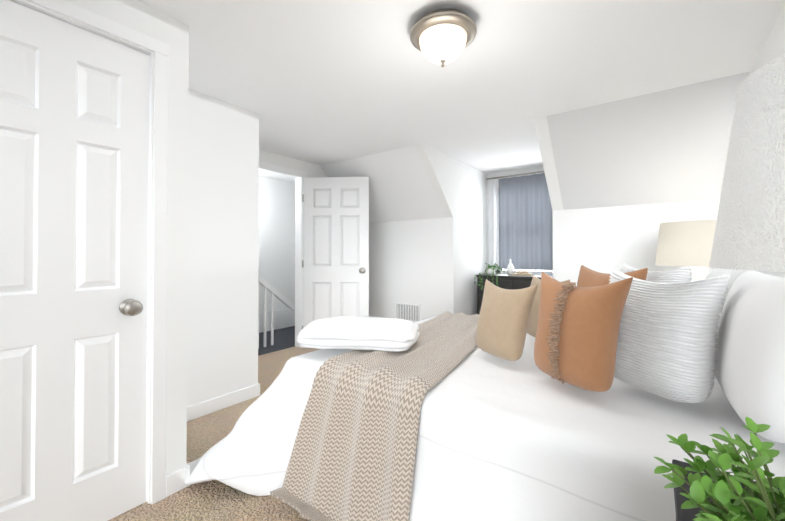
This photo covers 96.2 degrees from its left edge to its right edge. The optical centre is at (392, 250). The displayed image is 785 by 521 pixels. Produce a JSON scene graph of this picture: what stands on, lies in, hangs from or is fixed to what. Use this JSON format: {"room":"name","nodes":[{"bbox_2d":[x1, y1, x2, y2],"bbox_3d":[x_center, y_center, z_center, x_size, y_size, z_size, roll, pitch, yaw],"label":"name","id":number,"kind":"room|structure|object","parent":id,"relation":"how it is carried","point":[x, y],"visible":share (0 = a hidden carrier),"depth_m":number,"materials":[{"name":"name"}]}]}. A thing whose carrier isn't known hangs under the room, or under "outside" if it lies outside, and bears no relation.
{"room":"bedroom","nodes":[
{"label":"bedroom","id":0,"kind":"room"},
{"bbox_2d":[66,0,188,474],"bbox_3d":[-1.675,0.011,0.885,0.100,2.240,2.140,0,-1,37],"label":"wall","id":1,"kind":"structure","parent":0,"point":[149,21],"depth_m":1.67,"materials":[{"name":"white paint"}]},
{"bbox_2d":[0,0,149,520],"bbox_3d":[-1.277,0.120,1.341,0.108,2.025,0.610,0,-1,37],"label":"closet door","id":2,"kind":"structure","parent":1,"relation":"in","point":[74,144],"depth_m":1.39,"materials":[{"name":"white paint"}]},
{"bbox_2d":[10,0,168,503],"bbox_3d":[-1.308,0.088,1.365,0.116,2.096,0.742,0,-1,37],"label":"trim","id":3,"kind":"structure","parent":1,"relation":"attached to","point":[157,51],"depth_m":1.59,"materials":[{"name":"white paint"}]},
{"bbox_2d":[166,463,189,491],"bbox_3d":[-1.266,1.095,1.893,0.683,0.095,0.046,0,-1,37],"label":"baseboard","id":4,"kind":"structure","parent":1,"relation":"attached to","point":[176,481],"depth_m":1.67,"materials":[{"name":"white paint"}]},
{"bbox_2d":[108,346,319,520],"bbox_3d":[-0.142,1.196,2.250,4.080,0.100,6.180,0,-1,37],"label":"floor carpet","id":5,"kind":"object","parent":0,"point":[213,500],"depth_m":1.63,"materials":[{"name":"beige carpet"}]},
{"bbox_2d":[185,274,784,520],"bbox_3d":[0.468,0.639,1.925,2.482,1.033,2.122,0,-1,37],"label":"bed","id":6,"kind":"object","parent":5,"relation":"on","point":[442,417],"visible":0.67,"depth_m":1.33,"materials":[{"name":"white fabric"}]},
{"bbox_2d":[297,316,418,351],"bbox_3d":[-0.186,0.461,1.985,0.676,0.124,0.600,0,-1,37],"label":"folded blanket","id":7,"kind":"object","parent":6,"relation":"on","point":[355,333],"depth_m":1.82,"materials":[{"name":"white fabric"}]},
{"bbox_2d":[270,311,478,520],"bbox_3d":[0.261,0.816,2.164,0.795,0.610,1.959,0,-1,37],"label":"throw","id":8,"kind":"object","parent":6,"relation":"on","point":[350,434],"depth_m":1.49,"materials":[{"name":"beige fabric"}]},
{"bbox_2d":[475,279,537,360],"bbox_3d":[0.575,0.348,1.783,0.339,0.374,0.260,0,-1,37],"label":"pillow","id":9,"kind":"object","parent":6,"relation":"on","point":[502,323],"visible":1,"depth_m":1.69,"materials":[{"name":"beige fabric"}]},
{"bbox_2d":[527,276,569,337],"bbox_3d":[0.936,0.352,2.141,0.302,0.374,0.298,0,-1,37],"label":"pillow","id":10,"kind":"object","parent":6,"relation":"on","point":[532,323],"visible":0.25,"depth_m":2.12,"materials":[{"name":"beige fabric"}]},
{"bbox_2d":[534,271,632,391],"bbox_3d":[0.748,0.312,1.407,0.364,0.433,0.286,0,-1,37],"label":"pillow","id":11,"kind":"object","parent":6,"relation":"on","point":[576,338],"visible":1,"depth_m":1.31,"materials":[{"name":"brown fabric"}]},
{"bbox_2d":[577,265,647,286],"bbox_3d":[1.146,0.311,1.885,0.363,0.449,0.364,0,-1,37],"label":"pillow","id":12,"kind":"object","parent":6,"relation":"on","point":[587,277],"visible":0.15,"depth_m":1.89,"materials":[{"name":"brown fabric"}]},
{"bbox_2d":[620,263,691,282],"bbox_3d":[1.368,0.306,1.881,0.346,0.460,0.370,0,-1,37],"label":"pleated pillow","id":13,"kind":"object","parent":6,"relation":"on","point":[682,274],"visible":0.25,"depth_m":1.72,"materials":[{"name":"white fabric"}]},
{"bbox_2d":[609,268,730,402],"bbox_3d":[1.002,0.302,1.322,0.369,0.453,0.331,0,-1,37],"label":"pleated pillow","id":14,"kind":"object","parent":6,"relation":"on","point":[666,345],"visible":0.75,"depth_m":1.20,"materials":[{"name":"white fabric"}]},
{"bbox_2d":[705,268,748,333],"bbox_3d":[1.629,0.309,1.729,0.214,0.454,0.700,0,-1,37],"label":"sleeping pillow","id":15,"kind":"object","parent":6,"relation":"on","point":[734,274],"visible":0.12,"depth_m":1.51,"materials":[{"name":"white fabric"}]},
{"bbox_2d":[714,271,784,443],"bbox_3d":[1.192,0.302,1.132,0.214,0.454,0.700,0,-1,37],"label":"sleeping pillow","id":16,"kind":"object","parent":6,"relation":"on","point":[749,369],"visible":0.94,"depth_m":0.95,"materials":[{"name":"white fabric"}]},
{"bbox_2d":[476,274,552,314],"bbox_3d":[1.527,0.738,4.285,0.900,0.860,0.450,0,-1,37],"label":"dresser","id":17,"kind":"object","parent":5,"relation":"on","point":[509,282],"visible":0.06,"depth_m":4.19,"materials":[{"name":"black wood"}]},
{"bbox_2d":[474,263,504,289],"bbox_3d":[1.234,0.320,4.389,0.310,0.322,0.384,0,-1,37],"label":"potted plant","id":18,"kind":"object","parent":17,"relation":"on","point":[491,271],"visible":1,"depth_m":4.35,"materials":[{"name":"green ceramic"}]},
{"bbox_2d":[507,259,513,274],"bbox_3d":[1.477,0.211,4.409,0.084,0.195,0.083,0,-1,37],"label":"vase","id":19,"kind":"object","parent":17,"relation":"on","point":[510,269],"visible":0.96,"depth_m":4.38,"materials":[{"name":"white ceramic"}]},
{"bbox_2d":[511,271,532,275],"bbox_3d":[1.566,0.279,4.242,0.220,0.056,0.140,0,-1,37],"label":"decor","id":20,"kind":"object","parent":17,"relation":"on","point":[522,273],"visible":1,"depth_m":4.20,"materials":[{"name":"beige"}]},
{"bbox_2d":[672,459,779,520],"bbox_3d":[0.603,0.776,0.412,0.437,0.700,0.470,0,-1,37],"label":"plant pot","id":21,"kind":"object","parent":5,"relation":"on","point":[685,514],"visible":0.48,"depth_m":0.60,"materials":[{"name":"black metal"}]},
{"bbox_2d":[654,416,784,520],"bbox_3d":[0.440,0.308,0.349,0.290,0.233,0.277,0,-1,37],"label":"potted plant","id":22,"kind":"object","parent":21,"relation":"on","point":[762,498],"visible":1,"depth_m":0.39,"materials":[{"name":"green plant"}]},
{"bbox_2d":[709,53,784,271],"bbox_3d":[0.655,0.089,0.437,0.390,0.675,0.390,0,-1,37],"label":"lamp","id":23,"kind":"object","parent":21,"relation":"on","point":[749,234],"visible":1,"depth_m":0.47,"materials":[{"name":"white fabric"}]},
{"bbox_3d":[2.096,0.798,2.423,0.437,0.700,0.480,0,-1,37],"label":"nightstand","id":24,"kind":"object","parent":5,"relation":"on","visible":0},
{"bbox_2d":[655,220,716,280],"bbox_3d":[2.105,0.128,2.436,0.460,0.640,0.460,0,-1,37],"label":"lamp","id":25,"kind":"object","parent":24,"relation":"on","point":[685,243],"visible":0.58,"depth_m":2.33,"materials":[{"name":"beige fabric"}]},
{"bbox_2d":[187,89,246,406],"bbox_3d":[-1.382,0.028,2.454,0.100,2.240,0.730,0,-1,37],"label":"wall","id":26,"kind":"structure","parent":0,"point":[217,258],"depth_m":2.53,"materials":[{"name":"white paint"}]},
{"bbox_2d":[187,384,257,421],"bbox_3d":[-1.313,1.101,2.441,0.013,0.095,0.810,0,-1,37],"label":"baseboard","id":27,"kind":"structure","parent":26,"relation":"attached to","point":[195,411],"depth_m":2.54,"materials":[{"name":"white paint"}]},
{"bbox_2d":[246,110,258,386],"bbox_3d":[-1.488,0.035,3.050,0.980,2.240,0.100,0,-1,37],"label":"wall","id":28,"kind":"structure","parent":0,"point":[252,241],"depth_m":2.76,"materials":[{"name":"white paint"}]},
{"bbox_2d":[258,326,294,355],"bbox_3d":[-2.034,1.216,4.071,1.130,0.100,3.450,0,-1,37],"label":"floor","id":29,"kind":"structure","parent":0,"point":[284,338],"depth_m":4.56,"materials":[{"name":"grey carpet"}]},
{"bbox_2d":[258,274,294,348],"bbox_3d":[-1.553,0.684,4.834,0.800,0.980,1.440,0,-1,37],"label":"stair railing","id":30,"kind":"object","parent":29,"relation":"on","point":[272,320],"visible":0.44,"depth_m":4.50,"materials":[{"name":"white paint"}]},
{"bbox_2d":[258,176,294,312],"bbox_3d":[-2.448,0.049,4.391,0.100,2.240,3.450,0,-1,37],"label":"wall","id":31,"kind":"structure","parent":0,"point":[276,266],"depth_m":5.28,"materials":[{"name":"white paint"}]},
{"bbox_2d":[259,149,326,177],"bbox_3d":[-1.154,0.047,4.221,0.120,2.240,2.180,0,-1,37],"label":"wall","id":32,"kind":"structure","parent":0,"point":[312,170],"depth_m":4.11,"materials":[{"name":"white paint"}]},
{"bbox_2d":[259,161,306,347],"bbox_3d":[-1.362,0.109,3.927,0.136,2.110,0.920,0,-1,37],"label":"door frame","id":33,"kind":"structure","parent":32,"relation":"attached to","point":[298,176],"depth_m":4.22,"materials":[{"name":"white paint"}]},
{"bbox_2d":[302,177,368,347],"bbox_3d":[-0.663,0.148,4.187,0.675,2.025,0.502,0,-1,37],"label":"hall door","id":34,"kind":"structure","parent":32,"relation":"in","point":[335,263],"depth_m":4.17,"materials":[{"name":"white paint"}]},
{"bbox_2d":[321,145,444,222],"bbox_3d":[-0.171,-0.759,4.363,1.540,0.766,0.736,0,-1,37],"label":"ceiling","id":35,"kind":"structure","parent":0,"point":[400,187],"depth_m":4.15,"materials":[{"name":"white paint"}]},
{"bbox_2d":[415,143,486,315],"bbox_3d":[0.774,0.048,4.251,0.100,2.240,1.695,0,-1,37],"label":"wall","id":36,"kind":"structure","parent":0,"point":[459,188],"depth_m":4.24,"materials":[{"name":"white paint"}]},
{"bbox_2d":[138,0,784,182],"bbox_3d":[-0.596,-1.140,2.612,5.210,0.100,6.180,0,-1,37],"label":"ceiling","id":37,"kind":"structure","parent":0,"point":[320,82],"depth_m":2.08,"materials":[{"name":"white paint"}]},
{"bbox_2d":[410,9,476,67],"bbox_3d":[0.247,-0.997,1.723,0.323,0.206,0.323,0,-1,37],"label":"ceiling light fixture","id":38,"kind":"object","parent":37,"relation":"attached to","point":[441,37],"visible":1,"depth_m":1.64,"materials":[{"name":"beige glass"}]},
{"bbox_2d":[487,166,544,273],"bbox_3d":[1.778,0.052,4.623,1.270,2.240,0.100,0,-1,37],"label":"wall","id":39,"kind":"structure","parent":0,"point":[518,171],"depth_m":4.70,"materials":[{"name":"white paint"}]},
{"bbox_2d":[486,171,543,179],"bbox_3d":[1.707,-0.979,4.538,1.030,0.022,0.022,0,-1,37],"label":"curtain rod","id":40,"kind":"object","parent":39,"relation":"attached to","point":[515,175],"visible":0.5,"depth_m":4.60,"materials":[{"name":"silver metal"}]},
{"bbox_2d":[487,179,497,268],"bbox_3d":[1.357,-0.352,4.790,0.140,1.210,0.036,0,-1,37],"label":"sheer curtain","id":41,"kind":"object","parent":40,"relation":"hanging from","point":[492,221],"visible":0.96,"depth_m":4.79,"materials":[{"name":"white fabric"}]},
{"bbox_2d":[499,173,552,269],"bbox_3d":[1.771,-0.355,4.483,0.850,1.210,0.049,0,-1,37],"label":"curtain","id":42,"kind":"object","parent":40,"relation":"hanging from","point":[525,226],"visible":0.77,"depth_m":4.52,"materials":[{"name":"fabric"}]},
{"bbox_2d":[497,188,552,275],"bbox_3d":[1.762,-0.248,4.613,0.900,1.200,0.120,0,-1,37],"label":"window","id":43,"kind":"structure","parent":39,"relation":"in","point":[534,272],"depth_m":4.83,"materials":[{"name":"white paint"}]},
{"bbox_2d":[369,199,719,322],"bbox_3d":[1.016,0.391,3.902,3.980,1.545,0.100,0,-1,37],"label":"wall","id":44,"kind":"structure","parent":0,"point":[603,239],"depth_m":3.37,"materials":[{"name":"white paint"}]},
{"bbox_2d":[395,302,420,321],"bbox_3d":[0.193,0.785,4.442,0.390,0.230,0.008,0,-1,37],"label":"air vent","id":45,"kind":"object","parent":44,"relation":"in","point":[409,311],"visible":0.83,"depth_m":4.43,"materials":[{"name":"white metal"}]},
{"bbox_2d":[534,116,563,281],"bbox_3d":[1.713,0.040,3.554,0.100,2.240,1.695,0,-1,37],"label":"wall","id":46,"kind":"structure","parent":0,"point":[544,142],"depth_m":3.31,"materials":[{"name":"white paint"}]},
{"bbox_2d":[546,72,748,209],"bbox_3d":[1.937,-0.776,2.799,1.170,0.766,0.736,0,-1,37],"label":"ceiling slope","id":47,"kind":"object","parent":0,"point":[668,145],"visible":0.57,"depth_m":2.71,"materials":[{"name":"white paint"}]},
{"bbox_2d":[749,4,784,277],"bbox_3d":[1.149,-0.191,0.665,0.100,2.640,5.150,0,-1,37],"label":"wall","id":48,"kind":"structure","parent":0,"point":[773,47],"depth_m":1.72,"materials":[{"name":"white paint"}]},
{"label":"outside","id":49,"kind":"structure","parent":0,"visible":0},
{"bbox_2d":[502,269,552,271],"bbox_3d":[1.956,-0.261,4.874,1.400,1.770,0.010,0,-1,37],"label":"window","id":50,"kind":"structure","parent":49,"point":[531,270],"depth_m":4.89,"materials":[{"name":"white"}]}
]}

